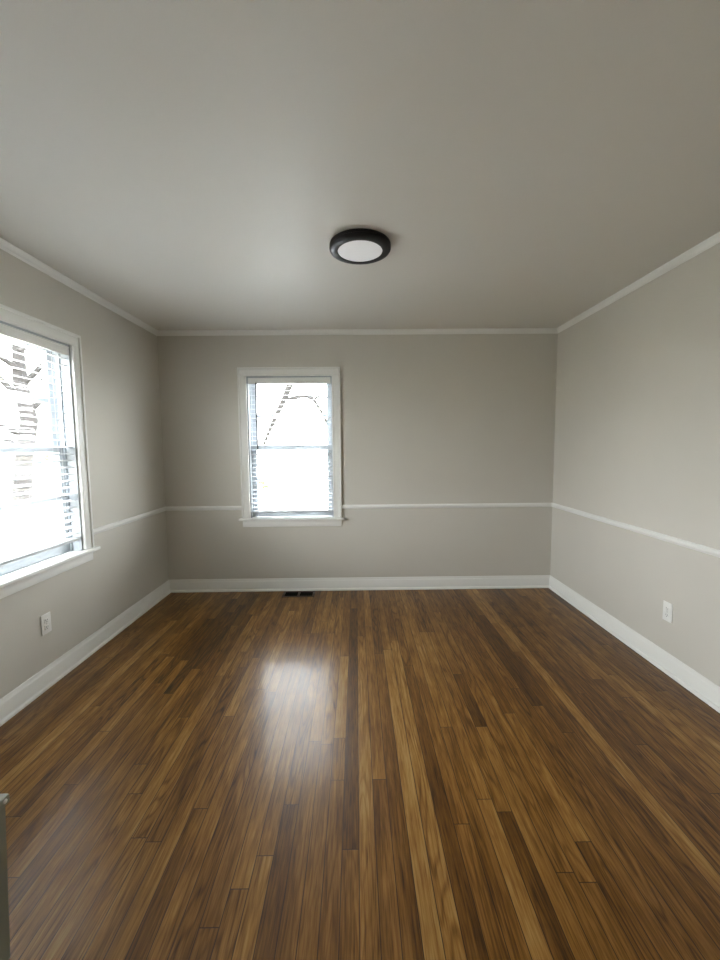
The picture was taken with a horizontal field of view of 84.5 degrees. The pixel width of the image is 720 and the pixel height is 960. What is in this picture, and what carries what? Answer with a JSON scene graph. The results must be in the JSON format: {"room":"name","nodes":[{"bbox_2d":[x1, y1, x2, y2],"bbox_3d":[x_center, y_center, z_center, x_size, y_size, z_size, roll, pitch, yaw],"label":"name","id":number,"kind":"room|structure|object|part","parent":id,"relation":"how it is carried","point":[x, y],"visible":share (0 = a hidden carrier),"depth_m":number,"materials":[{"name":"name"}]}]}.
{"room":"empty room","nodes":[
{"label":"empty room","id":0,"kind":"room"},
{"bbox_2d":[0,249,168,698],"bbox_3d":[-1.890,0.013,1.422,0.140,2.570,4.590,-1,5,-1],"label":"wall","id":1,"kind":"structure","parent":0,"point":[120,357],"depth_m":2.83,"materials":[{"name":"beige paint"}]},
{"bbox_2d":[40,612,51,635],"bbox_3d":[-1.816,0.832,2.295,0.008,0.117,0.071,-1,5,-1],"label":"wall outlet","id":2,"kind":"object","parent":1,"relation":"attached to","point":[46,627],"visible":1,"depth_m":2.29,"materials":[{"name":"white plastic"}]},
{"bbox_2d":[0,304,100,598],"bbox_3d":[-1.896,-0.151,1.985,0.242,1.496,1.358,-1,5,-1],"label":"window","id":3,"kind":"structure","parent":1,"relation":"in","point":[16,576],"depth_m":2.52,"materials":[{"name":"white paint"}]},
{"bbox_3d":[-1.951,-0.464,1.958,0.034,0.663,1.132,-1,5,-1],"label":"sash","id":4,"kind":"part","parent":3,"relation":"part of","materials":[{"name":"grey paint"}]},
{"bbox_3d":[-1.910,0.169,2.011,0.034,0.683,1.132,-1,5,-1],"label":"sash","id":5,"kind":"part","parent":3,"relation":"part of","materials":[{"name":"grey paint"}]},
{"bbox_2d":[0,323,79,565],"bbox_3d":[-1.844,-0.177,1.983,0.081,1.235,1.128,-1,5,-1],"label":"window blind","id":6,"kind":"object","parent":3,"relation":"attached to","point":[7,331],"visible":1,"depth_m":2.25,"materials":[{"name":"white plastic"}]},
{"bbox_3d":[-1.852,0.429,2.033,0.055,0.018,1.126,-1,5,-1],"label":"rail","id":7,"kind":"part","parent":6,"relation":"part of","materials":[{"name":"white plastic"}]},
{"bbox_3d":[-1.861,-0.197,2.439,0.054,1.181,0.007,-1,5,-1],"label":"ladder cord","id":8,"kind":"part","parent":6,"relation":"part of","materials":[{"name":"white fabric"}]},
{"bbox_3d":[-1.979,-0.178,1.982,0.025,1.440,1.338,-1,5,-1],"label":"exterior casing","id":9,"kind":"part","parent":3,"relation":"part of","materials":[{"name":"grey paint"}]},
{"bbox_2d":[0,238,157,335],"bbox_3d":[-1.820,-1.152,1.397,0.022,0.044,4.450,-1,5,-1],"label":"trim","id":10,"kind":"structure","parent":1,"relation":"attached to","point":[6,246],"depth_m":2.48,"materials":[{"name":"white paint"}]},
{"bbox_2d":[0,580,170,726],"bbox_3d":[-1.802,1.153,2.127,0.027,0.118,3.374,-1,5,-1],"label":"baseboard","id":11,"kind":"structure","parent":1,"relation":"attached to","point":[12,703],"depth_m":2.48,"materials":[{"name":"white paint"}]},
{"bbox_2d":[93,507,165,534],"bbox_3d":[-1.825,0.314,3.216,0.016,0.040,1.066,-1,5,-1],"label":"trim","id":12,"kind":"structure","parent":1,"relation":"attached to","point":[150,513],"depth_m":3.10,"materials":[{"name":"white paint"}]},
{"bbox_2d":[157,334,557,579],"bbox_3d":[-0.006,-0.199,3.797,3.955,2.570,0.140,-1,5,-1],"label":"wall","id":13,"kind":"structure","parent":0,"point":[426,418],"depth_m":3.73,"materials":[{"name":"beige paint"}]},
{"bbox_2d":[166,506,241,510],"bbox_3d":[-1.477,0.268,3.742,0.724,0.040,0.016,-1,5,-1],"label":"trim","id":14,"kind":"structure","parent":13,"relation":"attached to","point":[171,508],"depth_m":3.74,"materials":[{"name":"white paint"}]},
{"bbox_2d":[237,367,343,526],"bbox_3d":[-0.649,-0.310,3.780,0.990,1.496,0.242,-1,5,-1],"label":"window","id":15,"kind":"structure","parent":13,"relation":"in","point":[334,518],"depth_m":3.72,"materials":[{"name":"white paint"}]},
{"bbox_2d":[248,377,331,512],"bbox_3d":[-0.649,-0.320,3.728,0.760,1.260,0.081,-1,5,-1],"label":"window blind","id":16,"kind":"object","parent":15,"relation":"attached to","point":[303,380],"visible":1,"depth_m":3.73,"materials":[{"name":"white plastic"}]},
{"bbox_3d":[-0.915,-0.300,3.739,0.007,1.206,0.054,-1,5,-1],"label":"ladder cord","id":17,"kind":"part","parent":16,"relation":"part of","materials":[{"name":"white fabric"}]},
{"bbox_3d":[-0.644,0.298,3.792,0.758,0.018,0.055,-1,5,-1],"label":"rail","id":18,"kind":"part","parent":16,"relation":"part of","materials":[{"name":"white plastic"}]},
{"bbox_3d":[-0.377,-0.305,3.744,0.007,1.206,0.054,-1,5,-1],"label":"ladder cord","id":19,"kind":"part","parent":16,"relation":"part of","materials":[{"name":"white fabric"}]},
{"bbox_3d":[-0.653,-0.627,3.807,0.764,0.663,0.034,-1,5,-1],"label":"sash","id":20,"kind":"part","parent":15,"relation":"part of","materials":[{"name":"grey paint"}]},
{"bbox_3d":[-0.647,0.008,3.824,0.764,0.683,0.034,-1,5,-1],"label":"sash","id":21,"kind":"part","parent":15,"relation":"part of","materials":[{"name":"grey paint"}]},
{"bbox_2d":[157,328,557,335],"bbox_3d":[-0.015,-1.351,3.620,3.675,0.044,0.022,-1,5,-1],"label":"trim","id":22,"kind":"structure","parent":13,"relation":"attached to","point":[480,330],"depth_m":3.62,"materials":[{"name":"white paint"}]},
{"bbox_2d":[169,575,549,592],"bbox_3d":[0.005,0.999,3.812,3.675,0.118,0.027,-1,5,-1],"label":"baseboard","id":23,"kind":"structure","parent":13,"relation":"attached to","point":[523,581],"depth_m":3.81,"materials":[{"name":"white paint"}]},
{"bbox_2d":[342,503,551,508],"bbox_3d":[0.832,0.246,3.764,2.009,0.040,0.016,-1,5,-1],"label":"trim","id":24,"kind":"structure","parent":13,"relation":"attached to","point":[470,505],"depth_m":3.76,"materials":[{"name":"white paint"}]},
{"bbox_2d":[0,588,719,959],"bbox_3d":[0.040,1.254,1.619,3.771,0.030,4.560,-1,5,-1],"label":"floor","id":25,"kind":"structure","parent":0,"point":[431,774],"depth_m":1.59,"materials":[{"name":"brown wood"}]},
{"bbox_2d":[0,794,9,959],"bbox_3d":[-1.140,1.083,0.911,0.405,0.448,0.352,-1,5,-1],"label":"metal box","id":26,"kind":"object","parent":25,"relation":"on","point":[4,798],"visible":1,"depth_m":1.05,"materials":[{"name":"grey metal"}]},
{"bbox_3d":[-1.143,0.872,0.893,0.401,0.024,0.352,-1,5,-1],"label":"lid","id":27,"kind":"part","parent":26,"relation":"part of","materials":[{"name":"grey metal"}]},
{"bbox_2d":[282,591,315,596],"bbox_3d":[-0.573,1.070,3.713,0.300,0.004,0.140,-1,5,-1],"label":"floor vent","id":28,"kind":"object","parent":25,"relation":"in","point":[289,593],"visible":1,"depth_m":3.71,"materials":[{"name":"brown metal"}]},
{"bbox_2d":[0,0,719,329],"bbox_3d":[0.006,-1.241,1.408,3.955,0.100,4.730,-1,5,-1],"label":"ceiling","id":29,"kind":"structure","parent":0,"point":[186,164],"depth_m":1.44,"materials":[{"name":"white paint"}]},
{"bbox_2d":[329,228,390,264],"bbox_3d":[0.000,-1.230,2.106,0.325,0.038,0.325,-1,5,-1],"label":"ceiling light","id":30,"kind":"object","parent":29,"relation":"in","point":[358,246],"visible":1,"depth_m":2.05,"materials":[{"name":"black metal"}]},
{"bbox_2d":[338,240,381,261],"bbox_3d":[0.000,-1.219,2.107,0.238,0.012,0.238,-1,5,-1],"label":"diffuser","id":31,"kind":"object","parent":30,"relation":"attached to","point":[348,250],"depth_m":2.10,"materials":[{"name":"white plastic"}]},
{"bbox_2d":[550,243,719,686],"bbox_3d":[1.925,-0.023,1.457,0.140,2.570,4.590,-1,5,-1],"label":"wall","id":32,"kind":"structure","parent":0,"point":[637,441],"depth_m":2.53,"materials":[{"name":"beige paint"}]},
{"bbox_2d":[548,575,719,712],"bbox_3d":[1.851,1.163,1.625,0.027,0.118,4.450,-1,5,-1],"label":"baseboard","id":33,"kind":"structure","parent":32,"relation":"attached to","point":[690,679],"depth_m":2.54,"materials":[{"name":"white paint"}]},
{"bbox_2d":[552,503,719,557],"bbox_3d":[1.850,0.419,1.563,0.016,0.040,4.450,-1,5,-1],"label":"trim","id":34,"kind":"structure","parent":32,"relation":"attached to","point":[691,545],"depth_m":2.53,"materials":[{"name":"white paint"}]},
{"bbox_2d":[557,231,719,332],"bbox_3d":[1.833,-1.187,1.431,0.022,0.044,4.450,-1,5,-1],"label":"trim","id":35,"kind":"structure","parent":32,"relation":"attached to","point":[713,240],"depth_m":2.49,"materials":[{"name":"white paint"}]},
{"bbox_2d":[662,600,672,623],"bbox_3d":[1.850,0.793,2.385,0.008,0.117,0.071,-1,5,-1],"label":"wall outlet","id":36,"kind":"object","parent":32,"relation":"attached to","point":[667,607],"visible":1,"depth_m":2.38,"materials":[{"name":"white plastic"}]},
{"label":"outside","id":37,"kind":"structure","parent":0,"visible":0},
{"bbox_2d":[0,452,326,559],"bbox_3d":[-2.324,-2.438,53.691,240.000,0.300,220.000,-1,5,-1],"label":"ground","id":38,"kind":"structure","parent":37,"point":[10,458],"depth_m":12.43,"materials":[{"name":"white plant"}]},
{"bbox_2d":[0,344,43,507],"bbox_3d":[-10.572,-4.053,12.106,9.842,10.103,6.337,-3,5,-27],"label":"bare tree","id":39,"kind":"object","parent":38,"relation":"on","point":[23,404],"visible":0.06,"depth_m":12.80,"materials":[{"name":"grey plant"}]},
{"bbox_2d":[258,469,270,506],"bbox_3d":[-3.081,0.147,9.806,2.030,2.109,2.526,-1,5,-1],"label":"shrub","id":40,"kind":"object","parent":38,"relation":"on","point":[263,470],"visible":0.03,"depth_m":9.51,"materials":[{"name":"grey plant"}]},
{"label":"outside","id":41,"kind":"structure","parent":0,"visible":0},
{"bbox_2d":[0,462,327,509],"bbox_3d":[-7.071,-0.400,28.224,130.000,0.112,43.000,-1,5,-1],"label":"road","id":42,"kind":"structure","parent":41,"point":[2,467],"depth_m":20.06,"materials":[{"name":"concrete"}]},
{"bbox_2d":[257,384,326,444],"bbox_3d":[0.922,-3.433,8.515,8.054,9.226,3.512,-2,5,-18],"label":"leaning tree","id":43,"kind":"object","parent":42,"relation":"on","point":[284,399],"visible":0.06,"depth_m":8.60,"materials":[{"name":"grey plant"}]}
]}

